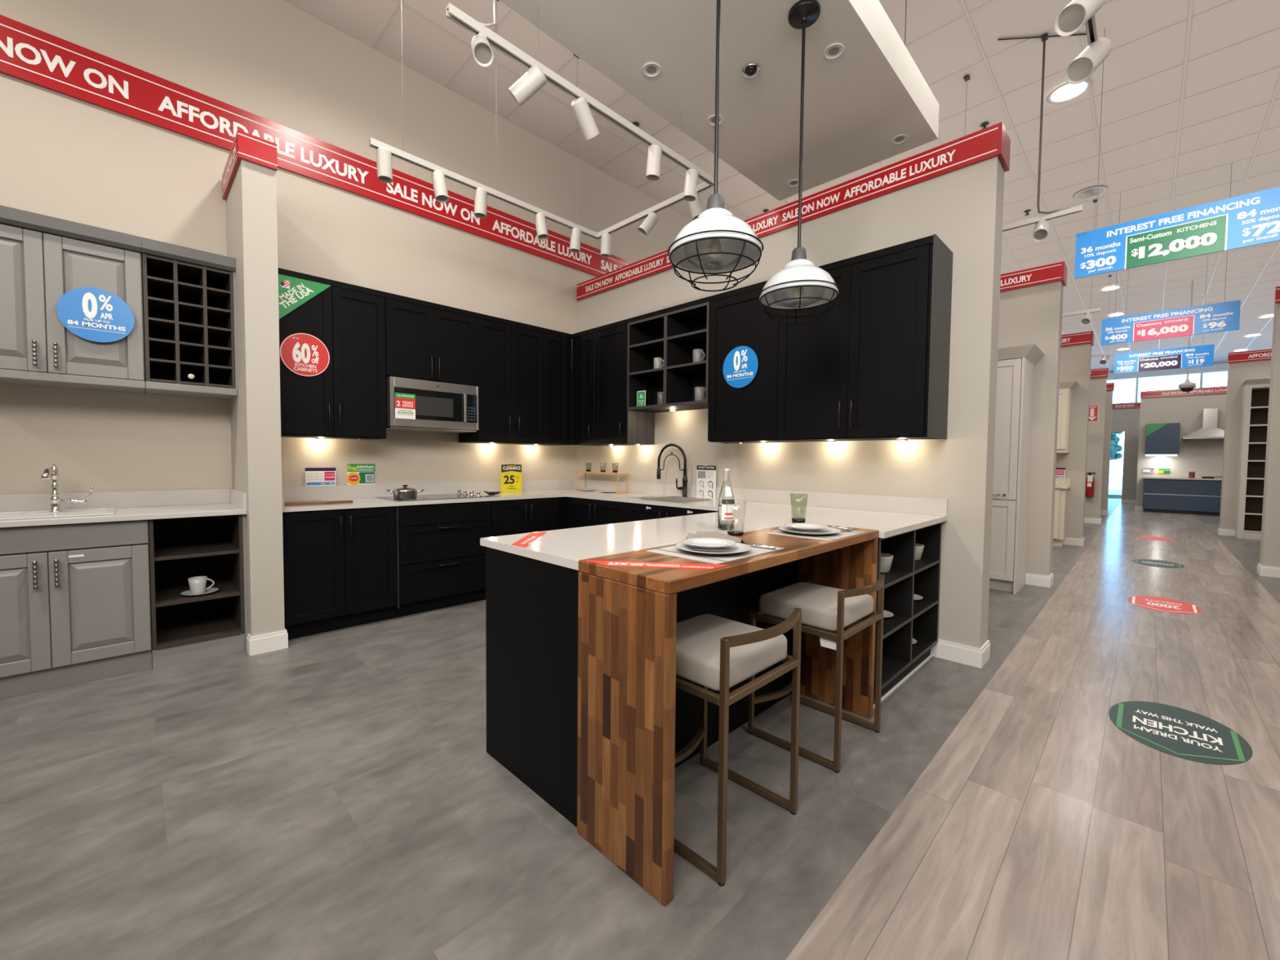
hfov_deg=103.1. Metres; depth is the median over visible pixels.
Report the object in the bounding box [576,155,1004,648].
wall
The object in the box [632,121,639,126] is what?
sprinkler
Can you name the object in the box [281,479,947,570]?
countertop
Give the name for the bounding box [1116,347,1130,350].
recessed light
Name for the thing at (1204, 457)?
wall partition
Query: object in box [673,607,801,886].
bar stool
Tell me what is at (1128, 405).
banner
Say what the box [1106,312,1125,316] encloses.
recessed light
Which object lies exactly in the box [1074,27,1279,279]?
hanging sign
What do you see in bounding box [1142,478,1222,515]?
base cabinet
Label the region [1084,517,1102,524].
baseboard
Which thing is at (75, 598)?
base cabinet
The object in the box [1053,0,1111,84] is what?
track lighting
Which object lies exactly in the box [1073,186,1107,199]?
recessed light
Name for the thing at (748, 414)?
upper cabinet
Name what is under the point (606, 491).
dinner plate
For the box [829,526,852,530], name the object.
fork
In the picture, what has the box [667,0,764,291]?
pendant lamp
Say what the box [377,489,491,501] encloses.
induction hob
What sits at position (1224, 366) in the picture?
wall
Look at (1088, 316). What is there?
track lighting
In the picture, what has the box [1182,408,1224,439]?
range hood
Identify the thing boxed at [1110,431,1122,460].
tree
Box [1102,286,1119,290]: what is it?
diffuser
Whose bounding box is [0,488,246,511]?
backsplash
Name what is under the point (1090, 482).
fire extinguisher
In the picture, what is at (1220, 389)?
banner
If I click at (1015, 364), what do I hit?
pantry cabinet
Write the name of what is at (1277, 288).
banner
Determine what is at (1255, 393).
shelving unit
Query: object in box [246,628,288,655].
baseboard
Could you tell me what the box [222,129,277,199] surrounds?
banner
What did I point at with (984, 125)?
sprinkler
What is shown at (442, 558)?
base cabinet
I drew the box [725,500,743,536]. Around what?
drinking glass
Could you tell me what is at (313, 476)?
card
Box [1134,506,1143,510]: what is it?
baseboard
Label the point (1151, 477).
countertop
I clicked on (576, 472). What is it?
shelf
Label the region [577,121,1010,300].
banner
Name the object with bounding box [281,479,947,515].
backsplash
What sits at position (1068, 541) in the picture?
baseboard
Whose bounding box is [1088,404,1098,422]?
fire sign
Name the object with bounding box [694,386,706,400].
mug
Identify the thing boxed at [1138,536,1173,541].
decal
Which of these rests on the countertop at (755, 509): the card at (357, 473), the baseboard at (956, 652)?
the card at (357, 473)
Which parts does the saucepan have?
lid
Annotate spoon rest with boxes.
[483,490,501,495]
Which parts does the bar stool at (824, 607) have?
post, seat rail, floor rail, seat rail, seat, floor rail, post, seat rail, backrest, seat rail, post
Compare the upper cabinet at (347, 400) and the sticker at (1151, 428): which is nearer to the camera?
the upper cabinet at (347, 400)
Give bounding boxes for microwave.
[385,376,479,433]
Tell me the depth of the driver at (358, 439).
4.11 m
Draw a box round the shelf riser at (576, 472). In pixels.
[573,471,629,493]
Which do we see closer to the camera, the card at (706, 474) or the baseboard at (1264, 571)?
the card at (706, 474)
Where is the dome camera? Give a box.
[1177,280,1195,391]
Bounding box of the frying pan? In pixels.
[1201,476,1222,478]
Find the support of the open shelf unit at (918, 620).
on the floor
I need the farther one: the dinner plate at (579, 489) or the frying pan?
the frying pan
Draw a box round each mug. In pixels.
[653,357,663,368]
[657,391,662,404]
[693,348,704,362]
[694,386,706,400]
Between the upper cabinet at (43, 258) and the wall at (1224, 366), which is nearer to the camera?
the upper cabinet at (43, 258)
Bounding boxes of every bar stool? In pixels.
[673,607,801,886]
[747,573,884,773]
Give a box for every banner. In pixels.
[0,14,632,276]
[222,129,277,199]
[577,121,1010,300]
[1000,261,1066,292]
[1061,330,1094,346]
[1090,368,1108,377]
[1106,382,1114,391]
[1112,402,1140,408]
[1140,386,1226,398]
[1227,348,1271,363]
[1274,286,1279,303]
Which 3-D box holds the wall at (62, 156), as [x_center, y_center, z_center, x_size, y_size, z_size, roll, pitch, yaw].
[3.334,-1.448,10.057,0.200,4.667,33.000,3,3,45]
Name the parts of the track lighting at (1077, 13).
rail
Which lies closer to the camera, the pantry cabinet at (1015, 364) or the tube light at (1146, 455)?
the pantry cabinet at (1015, 364)
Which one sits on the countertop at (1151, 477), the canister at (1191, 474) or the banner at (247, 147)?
the canister at (1191, 474)
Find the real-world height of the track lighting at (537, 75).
1.642 m
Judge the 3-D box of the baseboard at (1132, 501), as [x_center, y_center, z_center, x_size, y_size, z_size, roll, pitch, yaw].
[15.822,0.694,16.439,0.370,0.115,0.015,3,3,45]
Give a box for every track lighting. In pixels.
[368,0,714,257]
[785,32,1086,241]
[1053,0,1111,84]
[1062,200,1101,325]
[1091,275,1114,364]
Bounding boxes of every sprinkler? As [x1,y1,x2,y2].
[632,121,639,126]
[980,122,989,129]
[1024,209,1031,215]
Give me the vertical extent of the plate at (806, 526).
0.016 m
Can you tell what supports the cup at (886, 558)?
on the open shelf unit at (918, 620)
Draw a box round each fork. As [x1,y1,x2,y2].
[745,543,775,549]
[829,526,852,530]
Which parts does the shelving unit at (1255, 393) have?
panel, shelf, shelf, shelf, shelf, shelf, crown, panel, shelf, shelf, shelf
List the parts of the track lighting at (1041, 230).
rail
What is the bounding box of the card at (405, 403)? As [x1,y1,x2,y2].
[395,392,415,419]
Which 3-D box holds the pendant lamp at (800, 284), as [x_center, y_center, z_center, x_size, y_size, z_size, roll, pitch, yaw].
[0.830,-1.607,2.624,0.405,1.560,0.405,2,3,41]
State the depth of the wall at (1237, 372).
9.00 m
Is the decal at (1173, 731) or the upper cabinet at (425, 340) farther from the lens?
the upper cabinet at (425, 340)
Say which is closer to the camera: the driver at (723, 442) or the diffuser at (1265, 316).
the driver at (723, 442)
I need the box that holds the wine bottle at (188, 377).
[180,373,196,382]
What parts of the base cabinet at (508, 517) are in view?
door, handle, door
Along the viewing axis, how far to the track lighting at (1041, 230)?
4.08 m
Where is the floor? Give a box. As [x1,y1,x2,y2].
[0,489,1279,959]
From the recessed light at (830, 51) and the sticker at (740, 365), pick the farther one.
the sticker at (740, 365)
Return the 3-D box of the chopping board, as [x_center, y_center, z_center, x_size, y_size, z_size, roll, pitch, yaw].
[-2.332,0.163,3.678,0.200,0.016,0.430,3,3,45]
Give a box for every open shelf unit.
[147,514,248,669]
[626,296,710,413]
[873,522,942,708]
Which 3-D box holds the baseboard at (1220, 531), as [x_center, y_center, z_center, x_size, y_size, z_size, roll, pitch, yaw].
[10.596,0.934,9.098,0.325,0.115,0.234,3,3,45]
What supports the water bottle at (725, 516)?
on the countertop at (755, 509)
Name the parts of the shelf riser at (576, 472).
leg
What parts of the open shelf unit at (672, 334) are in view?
shelf, shelf, rail, panel, shelf, shelf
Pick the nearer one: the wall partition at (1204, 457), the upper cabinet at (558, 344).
the upper cabinet at (558, 344)
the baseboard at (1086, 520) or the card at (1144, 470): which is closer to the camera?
the baseboard at (1086, 520)
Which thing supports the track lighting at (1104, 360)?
hanging from the ceiling at (428, 49)
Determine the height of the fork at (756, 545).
0.011 m
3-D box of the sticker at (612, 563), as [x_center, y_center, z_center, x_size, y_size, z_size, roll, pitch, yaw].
[0.044,0.267,1.599,0.476,0.001,0.078,1,2,7]
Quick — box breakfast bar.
[577,522,879,906]
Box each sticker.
[56,287,134,342]
[278,274,330,319]
[280,333,329,376]
[511,532,546,547]
[583,560,728,569]
[723,346,758,387]
[1146,422,1168,435]
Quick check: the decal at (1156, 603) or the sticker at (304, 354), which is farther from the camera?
the decal at (1156, 603)
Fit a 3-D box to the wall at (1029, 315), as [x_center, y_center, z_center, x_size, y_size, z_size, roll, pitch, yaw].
[2.805,-0.600,6.579,4.020,3.235,0.204,3,3,45]
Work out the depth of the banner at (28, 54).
3.59 m
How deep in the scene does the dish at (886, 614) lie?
2.88 m
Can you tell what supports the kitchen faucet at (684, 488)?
on the countertop at (755, 509)
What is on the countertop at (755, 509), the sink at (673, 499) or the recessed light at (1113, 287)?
the sink at (673, 499)
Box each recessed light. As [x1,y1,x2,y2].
[642,62,661,77]
[706,115,723,125]
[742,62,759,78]
[786,179,799,186]
[822,43,844,59]
[890,134,908,144]
[1046,79,1092,103]
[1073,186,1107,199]
[1099,285,1121,291]
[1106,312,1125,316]
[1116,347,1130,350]
[1232,349,1248,351]
[1243,333,1262,337]
[1257,314,1273,318]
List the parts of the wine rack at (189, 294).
panel, crown, rail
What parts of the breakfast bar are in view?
leg, leg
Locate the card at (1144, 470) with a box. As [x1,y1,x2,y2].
[1142,468,1154,472]
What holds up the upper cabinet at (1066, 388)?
attached to the wall at (1075, 360)
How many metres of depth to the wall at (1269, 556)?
5.71 m
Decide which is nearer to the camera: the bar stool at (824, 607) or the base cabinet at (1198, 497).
the bar stool at (824, 607)
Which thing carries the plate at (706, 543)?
on the dinner plate at (739, 547)
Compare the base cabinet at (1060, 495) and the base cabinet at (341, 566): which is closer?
the base cabinet at (341, 566)
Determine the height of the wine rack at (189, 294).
0.890 m
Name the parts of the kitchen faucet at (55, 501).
spout, lever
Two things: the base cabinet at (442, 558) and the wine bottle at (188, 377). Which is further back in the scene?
the base cabinet at (442, 558)
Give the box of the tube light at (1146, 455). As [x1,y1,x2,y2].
[1145,454,1177,456]
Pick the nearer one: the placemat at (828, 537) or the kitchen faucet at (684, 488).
the placemat at (828, 537)
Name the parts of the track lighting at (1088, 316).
rail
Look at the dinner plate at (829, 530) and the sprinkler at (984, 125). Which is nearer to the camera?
the dinner plate at (829, 530)
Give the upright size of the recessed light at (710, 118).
0.006 m
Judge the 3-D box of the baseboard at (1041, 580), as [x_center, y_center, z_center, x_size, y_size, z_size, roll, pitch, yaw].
[4.108,1.023,5.326,0.325,0.115,0.234,3,3,45]
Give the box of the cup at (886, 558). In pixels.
[880,552,893,573]
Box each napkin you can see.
[684,531,745,542]
[836,528,852,532]
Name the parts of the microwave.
handle, control panel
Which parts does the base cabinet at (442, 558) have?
drawer, drawer, drawer, handle, handle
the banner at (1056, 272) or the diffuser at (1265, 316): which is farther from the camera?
the diffuser at (1265, 316)
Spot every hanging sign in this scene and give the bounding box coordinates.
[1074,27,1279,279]
[1101,168,1240,345]
[1114,262,1214,373]
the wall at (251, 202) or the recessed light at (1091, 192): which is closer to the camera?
the wall at (251, 202)
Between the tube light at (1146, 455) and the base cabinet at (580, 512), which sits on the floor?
the base cabinet at (580, 512)
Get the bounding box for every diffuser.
[1050,81,1087,101]
[1076,187,1103,198]
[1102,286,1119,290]
[1109,313,1124,316]
[1260,315,1273,317]
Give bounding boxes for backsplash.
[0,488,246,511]
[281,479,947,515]
[1055,478,1071,485]
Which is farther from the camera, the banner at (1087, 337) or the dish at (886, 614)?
the banner at (1087, 337)
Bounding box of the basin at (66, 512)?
[0,509,106,518]
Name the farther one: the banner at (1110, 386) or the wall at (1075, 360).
the banner at (1110, 386)
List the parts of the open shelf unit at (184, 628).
panel, shelf, shelf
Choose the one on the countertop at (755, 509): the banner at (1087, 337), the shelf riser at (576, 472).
the shelf riser at (576, 472)
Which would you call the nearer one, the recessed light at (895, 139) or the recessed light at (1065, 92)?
the recessed light at (895, 139)
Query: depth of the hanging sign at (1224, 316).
6.08 m
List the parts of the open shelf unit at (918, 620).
shelf, shelf, shelf, shelf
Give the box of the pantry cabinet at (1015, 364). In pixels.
[989,343,1044,594]
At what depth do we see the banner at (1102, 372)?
10.59 m
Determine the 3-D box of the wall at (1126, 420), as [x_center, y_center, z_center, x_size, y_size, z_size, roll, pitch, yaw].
[15.570,-0.882,16.761,7.690,3.235,0.150,3,3,45]
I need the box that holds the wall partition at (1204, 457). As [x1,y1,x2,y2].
[1135,393,1226,506]
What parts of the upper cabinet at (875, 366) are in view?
door, handle, handle, rail, door, panel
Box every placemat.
[646,546,783,564]
[763,529,865,541]
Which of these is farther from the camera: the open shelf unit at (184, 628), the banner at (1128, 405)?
the banner at (1128, 405)
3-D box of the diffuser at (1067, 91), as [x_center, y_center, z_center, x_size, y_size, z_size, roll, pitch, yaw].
[3.924,-3.552,4.654,0.254,0.006,0.254,3,3,45]
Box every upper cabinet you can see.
[0,204,145,394]
[277,267,386,439]
[384,292,477,386]
[458,312,545,445]
[532,328,572,445]
[571,318,654,446]
[707,280,793,443]
[776,234,953,442]
[1056,380,1078,453]
[1145,422,1180,453]
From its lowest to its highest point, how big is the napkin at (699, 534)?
0.044 m
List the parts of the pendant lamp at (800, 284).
bulb, lamp shade, rod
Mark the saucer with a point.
(210, 590)
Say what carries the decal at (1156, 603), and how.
on the floor
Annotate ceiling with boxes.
[288,0,1279,373]
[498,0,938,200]
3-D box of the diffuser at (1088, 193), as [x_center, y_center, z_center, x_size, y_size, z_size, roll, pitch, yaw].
[5.655,-3.604,6.386,0.254,0.006,0.254,3,3,45]
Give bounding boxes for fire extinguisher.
[1084,472,1095,497]
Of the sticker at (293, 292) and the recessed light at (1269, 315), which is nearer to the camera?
the sticker at (293, 292)
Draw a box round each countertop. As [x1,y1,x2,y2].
[0,488,246,528]
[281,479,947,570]
[1055,478,1071,488]
[1142,476,1222,479]
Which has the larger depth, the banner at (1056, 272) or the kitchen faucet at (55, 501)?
the banner at (1056, 272)
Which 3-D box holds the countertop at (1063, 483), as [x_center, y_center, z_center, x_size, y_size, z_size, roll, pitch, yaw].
[5.859,0.022,8.317,1.790,0.148,0.404,3,3,45]
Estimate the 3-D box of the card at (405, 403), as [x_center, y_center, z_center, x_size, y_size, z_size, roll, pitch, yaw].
[-1.901,-0.599,4.118,0.003,0.204,0.160,3,3,45]
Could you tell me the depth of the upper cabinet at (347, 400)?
3.81 m
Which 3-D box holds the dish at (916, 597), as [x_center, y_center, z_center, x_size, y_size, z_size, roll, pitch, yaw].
[1.722,0.753,3.258,0.160,0.020,0.160,3,3,45]
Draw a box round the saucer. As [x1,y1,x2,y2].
[180,587,218,595]
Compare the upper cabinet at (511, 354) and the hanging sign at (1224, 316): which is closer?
the upper cabinet at (511, 354)
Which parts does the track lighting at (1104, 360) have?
rail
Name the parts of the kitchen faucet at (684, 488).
support arm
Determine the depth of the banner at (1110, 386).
12.40 m
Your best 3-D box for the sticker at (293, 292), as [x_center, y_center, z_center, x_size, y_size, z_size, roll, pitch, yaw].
[-2.396,-1.267,3.634,0.003,0.325,0.337,3,3,45]
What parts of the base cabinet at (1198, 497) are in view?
drawer, drawer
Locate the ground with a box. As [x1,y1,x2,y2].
[1108,477,1122,489]
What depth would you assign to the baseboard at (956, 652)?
3.19 m
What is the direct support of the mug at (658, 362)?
on the open shelf unit at (672, 334)
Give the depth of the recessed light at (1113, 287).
9.84 m
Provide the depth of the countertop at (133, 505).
3.17 m
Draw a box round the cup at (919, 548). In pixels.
[915,542,924,560]
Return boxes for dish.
[883,609,893,618]
[913,594,923,600]
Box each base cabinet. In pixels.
[0,520,152,699]
[282,506,399,639]
[395,501,490,617]
[485,546,798,827]
[489,497,565,537]
[565,496,718,528]
[1053,488,1067,546]
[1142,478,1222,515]
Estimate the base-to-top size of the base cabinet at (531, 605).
0.884 m
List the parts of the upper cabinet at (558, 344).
door, rail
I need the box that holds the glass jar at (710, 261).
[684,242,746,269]
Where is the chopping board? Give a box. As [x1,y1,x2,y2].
[284,500,352,506]
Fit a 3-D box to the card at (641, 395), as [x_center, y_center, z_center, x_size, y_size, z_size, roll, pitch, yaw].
[0.029,-0.750,4.717,0.110,0.148,0.051,3,3,45]
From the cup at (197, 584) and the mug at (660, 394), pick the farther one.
the mug at (660, 394)
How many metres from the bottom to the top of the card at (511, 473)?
0.285 m
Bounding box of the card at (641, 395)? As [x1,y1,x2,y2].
[636,390,645,406]
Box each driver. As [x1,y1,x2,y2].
[357,438,377,440]
[723,442,742,444]
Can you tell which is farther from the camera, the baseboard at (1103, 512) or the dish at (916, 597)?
the baseboard at (1103, 512)
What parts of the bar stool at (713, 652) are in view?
floor rail, seat rail, post, post, seat, floor rail, backrest, seat rail, seat rail, post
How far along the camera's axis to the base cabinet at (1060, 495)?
7.65 m
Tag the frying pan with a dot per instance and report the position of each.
(1202, 477)
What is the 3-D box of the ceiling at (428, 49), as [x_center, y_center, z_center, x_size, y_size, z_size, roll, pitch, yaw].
[8.269,-3.597,5.203,13.890,0.100,33.200,3,3,45]
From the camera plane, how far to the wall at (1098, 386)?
10.67 m
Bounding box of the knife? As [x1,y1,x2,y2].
[737,542,774,546]
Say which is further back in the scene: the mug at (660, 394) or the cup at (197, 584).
the mug at (660, 394)
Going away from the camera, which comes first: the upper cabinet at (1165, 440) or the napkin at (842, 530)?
the napkin at (842, 530)
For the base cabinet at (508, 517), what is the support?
on the floor
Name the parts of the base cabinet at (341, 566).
door, handle, handle, door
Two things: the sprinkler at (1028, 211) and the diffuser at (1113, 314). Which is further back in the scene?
the diffuser at (1113, 314)
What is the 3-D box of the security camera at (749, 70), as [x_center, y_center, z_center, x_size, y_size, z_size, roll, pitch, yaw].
[0.650,-2.400,2.977,0.103,0.050,0.103,3,3,45]
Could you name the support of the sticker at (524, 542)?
attached to the countertop at (755, 509)
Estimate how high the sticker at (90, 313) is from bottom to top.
0.304 m
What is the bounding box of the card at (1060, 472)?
[1055,467,1065,478]
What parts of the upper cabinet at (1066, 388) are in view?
door, crown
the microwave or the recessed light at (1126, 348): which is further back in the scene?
the recessed light at (1126, 348)
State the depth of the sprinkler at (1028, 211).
6.86 m
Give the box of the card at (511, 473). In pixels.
[501,463,521,492]
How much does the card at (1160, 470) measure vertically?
0.120 m
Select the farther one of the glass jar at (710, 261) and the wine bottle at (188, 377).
the wine bottle at (188, 377)
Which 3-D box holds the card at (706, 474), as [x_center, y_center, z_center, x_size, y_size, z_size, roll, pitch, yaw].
[0.586,0.012,4.524,0.213,0.306,0.035,3,3,45]
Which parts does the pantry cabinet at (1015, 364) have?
door, door, crown, panel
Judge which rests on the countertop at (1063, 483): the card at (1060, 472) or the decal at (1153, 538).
the card at (1060, 472)
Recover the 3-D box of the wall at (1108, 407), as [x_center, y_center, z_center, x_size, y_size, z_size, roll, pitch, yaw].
[10.157,-0.821,13.938,4.020,3.235,0.204,3,3,45]
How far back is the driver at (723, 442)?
4.16 m
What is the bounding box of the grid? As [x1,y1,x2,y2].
[284,0,1279,372]
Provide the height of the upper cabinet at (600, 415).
1.168 m
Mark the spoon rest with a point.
(492, 493)
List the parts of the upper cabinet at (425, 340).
door, rail, handle, handle, door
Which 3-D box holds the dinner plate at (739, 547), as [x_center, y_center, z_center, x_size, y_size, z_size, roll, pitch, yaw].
[0.265,0.248,1.843,0.274,0.018,0.274,3,3,45]
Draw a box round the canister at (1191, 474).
[1188,471,1195,478]
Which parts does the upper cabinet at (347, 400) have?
door, handle, rail, handle, door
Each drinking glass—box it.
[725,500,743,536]
[791,501,807,523]
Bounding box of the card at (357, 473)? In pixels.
[346,463,375,484]
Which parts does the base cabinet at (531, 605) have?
panel, panel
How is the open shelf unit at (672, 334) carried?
attached to the wall at (963, 207)
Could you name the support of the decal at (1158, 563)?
on the floor
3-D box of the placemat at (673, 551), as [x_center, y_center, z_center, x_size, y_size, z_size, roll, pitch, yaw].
[0.282,0.258,1.879,0.315,0.002,0.425,3,3,45]
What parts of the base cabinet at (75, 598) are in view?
door, handle, handle, door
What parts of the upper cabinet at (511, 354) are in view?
door, handle, rail, handle, door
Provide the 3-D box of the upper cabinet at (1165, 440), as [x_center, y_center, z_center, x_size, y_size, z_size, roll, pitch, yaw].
[13.834,-1.089,13.467,0.620,0.805,0.349,3,3,45]
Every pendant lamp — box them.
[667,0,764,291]
[758,0,839,325]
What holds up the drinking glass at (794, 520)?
on the countertop at (755, 509)
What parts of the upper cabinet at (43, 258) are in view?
door, handle, handle, crown, rail, door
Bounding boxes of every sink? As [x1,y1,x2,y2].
[0,507,116,519]
[640,496,711,502]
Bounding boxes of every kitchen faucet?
[40,464,93,512]
[656,443,687,497]
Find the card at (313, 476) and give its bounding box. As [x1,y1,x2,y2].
[305,467,336,485]
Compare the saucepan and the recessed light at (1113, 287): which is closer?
the saucepan
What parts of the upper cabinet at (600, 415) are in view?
door, handle, rail, door, handle, grooved panel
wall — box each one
[0,0,693,494]
[225,159,284,636]
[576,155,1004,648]
[998,280,1063,576]
[1055,343,1091,538]
[1084,377,1106,518]
[1101,390,1113,510]
[1106,363,1227,497]
[1111,408,1140,499]
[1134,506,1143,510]
[1219,360,1271,529]
[1259,298,1279,567]
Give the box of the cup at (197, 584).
[187,576,214,594]
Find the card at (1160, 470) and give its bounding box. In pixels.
[1158,468,1169,473]
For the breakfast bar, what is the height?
0.921 m
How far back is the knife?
1.95 m
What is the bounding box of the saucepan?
[386,484,424,499]
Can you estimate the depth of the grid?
5.20 m
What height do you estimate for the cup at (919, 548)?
0.092 m
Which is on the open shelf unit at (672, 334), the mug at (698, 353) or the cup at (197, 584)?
the mug at (698, 353)
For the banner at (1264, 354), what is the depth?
8.83 m
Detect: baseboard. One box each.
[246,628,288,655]
[930,639,990,668]
[1025,573,1053,587]
[1063,537,1084,546]
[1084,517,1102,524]
[1101,510,1108,515]
[1121,499,1135,503]
[1217,527,1235,536]
[1257,563,1279,577]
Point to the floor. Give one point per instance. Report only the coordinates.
(339, 794)
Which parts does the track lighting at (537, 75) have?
rail, rail, rail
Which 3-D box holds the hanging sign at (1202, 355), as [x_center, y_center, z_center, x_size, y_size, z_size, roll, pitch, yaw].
[8.435,-2.717,8.181,1.120,1.874,0.014,3,3,45]
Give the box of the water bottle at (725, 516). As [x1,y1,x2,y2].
[717,468,734,530]
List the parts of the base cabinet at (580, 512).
door, handle, handle, door, rail, door, door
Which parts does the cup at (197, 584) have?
handle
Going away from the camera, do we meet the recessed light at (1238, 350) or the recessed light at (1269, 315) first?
the recessed light at (1269, 315)
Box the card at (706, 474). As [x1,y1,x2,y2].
[696,464,715,498]
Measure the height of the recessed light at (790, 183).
0.006 m
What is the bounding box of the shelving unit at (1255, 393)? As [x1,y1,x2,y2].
[1234,377,1270,540]
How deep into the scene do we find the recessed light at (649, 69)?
2.98 m
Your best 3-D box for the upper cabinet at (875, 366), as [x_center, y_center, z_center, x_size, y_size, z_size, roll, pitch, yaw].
[1.452,-0.846,3.400,0.994,1.168,0.409,3,3,45]
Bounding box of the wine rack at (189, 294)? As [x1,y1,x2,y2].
[141,236,237,399]
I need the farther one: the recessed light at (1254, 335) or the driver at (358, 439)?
the recessed light at (1254, 335)
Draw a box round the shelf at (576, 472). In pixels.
[573,471,629,474]
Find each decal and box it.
[1108,701,1252,764]
[1127,595,1201,613]
[1132,559,1184,568]
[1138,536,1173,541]
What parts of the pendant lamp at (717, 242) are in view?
bulb, lamp shade, rod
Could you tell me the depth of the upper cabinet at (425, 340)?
4.27 m
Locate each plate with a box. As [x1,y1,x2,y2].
[578,488,595,490]
[599,490,620,493]
[675,542,751,555]
[681,537,736,548]
[777,525,840,535]
[784,523,829,530]
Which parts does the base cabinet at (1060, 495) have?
door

